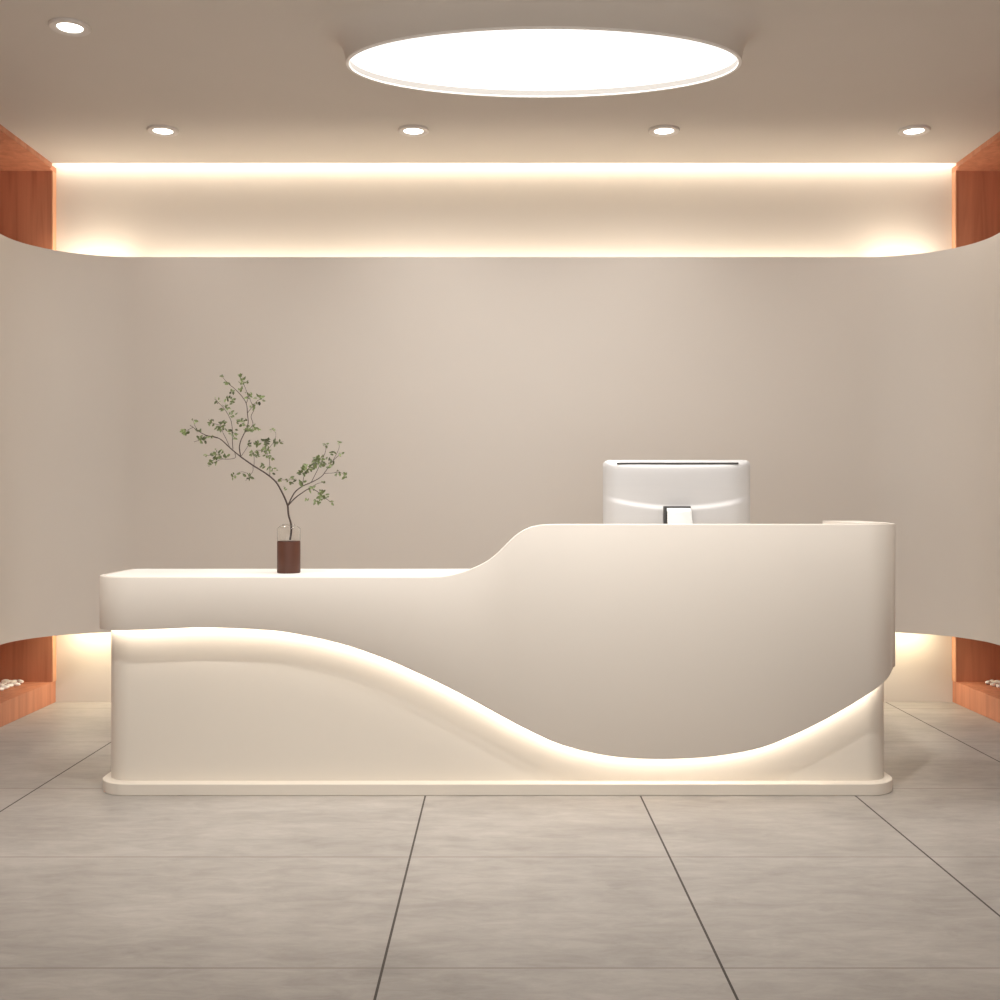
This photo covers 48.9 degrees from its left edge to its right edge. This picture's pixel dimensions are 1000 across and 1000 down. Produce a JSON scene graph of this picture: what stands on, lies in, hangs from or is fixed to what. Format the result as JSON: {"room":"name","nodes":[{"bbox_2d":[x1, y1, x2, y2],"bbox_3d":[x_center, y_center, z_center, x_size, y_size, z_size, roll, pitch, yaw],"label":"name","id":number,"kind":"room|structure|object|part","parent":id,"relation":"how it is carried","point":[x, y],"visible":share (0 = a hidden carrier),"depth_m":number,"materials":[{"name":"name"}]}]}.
{"room":"reception area","nodes":[
{"label":"reception area","id":0,"kind":"room"},
{"bbox_2d":[0,702,999,999],"bbox_3d":[0.000,1.150,2.315,5.900,0.001,7.830,0,0,0],"label":"floor","id":1,"kind":"structure","parent":0,"point":[894,895],"depth_m":3.26,"materials":[{"name":"tile"}]},
{"bbox_2d":[100,521,894,795],"bbox_3d":[-0.006,0.622,4.505,3.164,1.056,0.510,0,0,0],"label":"reception desk","id":2,"kind":"object","parent":1,"relation":"on","point":[574,659],"visible":1,"depth_m":4.25,"materials":[{"name":"beige paint"}]},
{"bbox_2d":[106,569,468,576],"bbox_3d":[-0.006,0.330,4.516,3.119,0.056,0.488,0,0,0],"label":"countertop","id":3,"kind":"structure","parent":2,"relation":"on","point":[135,572],"depth_m":4.46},
{"bbox_2d":[277,524,300,573],"bbox_3d":[-0.858,0.202,4.490,0.094,0.199,0.094,0,0,0],"label":"bottle vase","id":4,"kind":"object","parent":2,"relation":"on","point":[288,535],"visible":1,"depth_m":4.45,"materials":[{"name":"brown glass"}]},
{"bbox_2d":[180,373,346,523],"bbox_3d":[-0.949,-0.173,4.476,0.652,0.682,0.261,0,0,0],"label":"leafy branch","id":5,"kind":"object","parent":4,"relation":"in","point":[316,461],"visible":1,"depth_m":4.49,"materials":[{"name":"green plant"}]},
{"bbox_3d":[-0.858,0.136,4.490,0.094,0.068,0.094,0,0,0],"label":"glass","id":6,"kind":"part","parent":4,"relation":"part of","materials":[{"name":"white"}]},
{"bbox_2d":[603,460,749,523],"bbox_3d":[0.742,0.070,4.558,0.615,0.466,0.205,0,0,0],"label":"computer monitor","id":7,"kind":"object","parent":2,"relation":"on","point":[634,491],"visible":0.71,"depth_m":4.56,"materials":[{"name":"metal"}]},
{"bbox_2d":[0,0,999,162],"bbox_3d":[0.000,-1.897,2.265,5.900,0.050,7.730,0,0,0],"label":"ceiling","id":8,"kind":"structure","parent":0,"point":[239,81],"depth_m":5.20,"materials":[{"name":"paint"}]},
{"bbox_2d":[48,17,90,36],"bbox_3d":[-1.698,-1.867,4.355,0.158,0.011,0.158,0,0,0],"label":"recessed light","id":9,"kind":"object","parent":8,"relation":"in","point":[72,27],"visible":1,"depth_m":4.35,"materials":[{"name":"white plastic"}]},
{"bbox_2d":[147,125,178,136],"bbox_3d":[-1.704,-1.867,5.580,0.158,0.011,0.158,0,0,0],"label":"recessed light","id":10,"kind":"object","parent":8,"relation":"in","point":[158,130],"visible":1,"depth_m":5.57,"materials":[{"name":"white plastic"}]},
{"bbox_2d":[398,125,428,136],"bbox_3d":[-0.434,-1.867,5.580,0.158,0.011,0.158,0,0,0],"label":"recessed light","id":11,"kind":"object","parent":8,"relation":"in","point":[406,130],"visible":1,"depth_m":5.57,"materials":[{"name":"white plastic"}]},
{"bbox_2d":[310,0,777,97],"bbox_3d":[0.179,-1.806,4.418,1.864,0.132,0.993,0,0,0],"label":"ceiling lamp","id":12,"kind":"object","parent":8,"relation":"attached to","point":[485,48],"visible":1,"depth_m":4.28,"materials":[{"name":"paint"}]},
{"bbox_2d":[351,29,736,90],"bbox_3d":[0.179,-1.768,4.418,1.556,0.001,0.685,0,0,0],"label":"diffuser","id":13,"kind":"object","parent":12,"relation":"attached to","point":[522,59],"depth_m":4.42,"materials":[{"name":"white plastic"}]},
{"bbox_2d":[648,125,679,136],"bbox_3d":[0.837,-1.867,5.580,0.158,0.011,0.158,0,0,0],"label":"recessed light","id":14,"kind":"object","parent":8,"relation":"in","point":[659,130],"visible":1,"depth_m":5.57,"materials":[{"name":"white plastic"}]},
{"bbox_2d":[897,125,930,136],"bbox_3d":[2.105,-1.867,5.580,0.158,0.011,0.158,0,0,0],"label":"recessed light","id":15,"kind":"object","parent":8,"relation":"in","point":[912,130],"visible":1,"depth_m":5.57,"materials":[{"name":"white plastic"}]},
{"bbox_2d":[52,163,955,701],"bbox_3d":[0.000,-0.550,6.280,5.900,3.400,0.100,0,0,0],"label":"wall","id":16,"kind":"structure","parent":0,"point":[103,209],"depth_m":6.23,"materials":[{"name":"beige paint"}]},
{"bbox_2d":[0,233,999,644],"bbox_3d":[0.000,-0.301,4.715,5.080,2.073,3.029,0,0,0],"label":"wall panel","id":17,"kind":"object","parent":16,"relation":"attached to","point":[472,404],"visible":0.86,"depth_m":6.08,"materials":[{"name":"beige paint"}]},
{"bbox_3d":[-2.730,-0.361,0.725,0.440,3.022,4.650,0,0,0],"label":"wall","id":18,"kind":"structure","parent":0,"visible":0},
{"bbox_2d":[0,124,55,726],"bbox_3d":[-2.695,-0.361,4.639,0.410,3.020,3.178,0,0,0],"label":"wall alcove","id":19,"kind":"structure","parent":18,"relation":"attached to","point":[27,178],"depth_m":6.18,"materials":[{"name":"orange wood"}]},
{"bbox_3d":[-2.510,-0.407,6.203,0.007,2.870,0.050,0,0,0],"label":"edge trim","id":20,"kind":"part","parent":19,"relation":"part of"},
{"bbox_3d":[2.759,-0.361,0.725,0.382,3.022,4.650,0,0,0],"label":"wall","id":21,"kind":"structure","parent":0,"visible":0},
{"bbox_2d":[952,131,999,722],"bbox_3d":[2.724,-0.361,4.639,0.352,3.020,3.178,0,0,0],"label":"wall alcove","id":22,"kind":"structure","parent":21,"relation":"attached to","point":[976,177],"depth_m":6.18,"materials":[{"name":"orange wood"}]},
{"bbox_3d":[2.567,-0.407,6.203,0.007,2.870,0.050,0,0,0],"label":"edge trim","id":23,"kind":"part","parent":22,"relation":"part of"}
]}

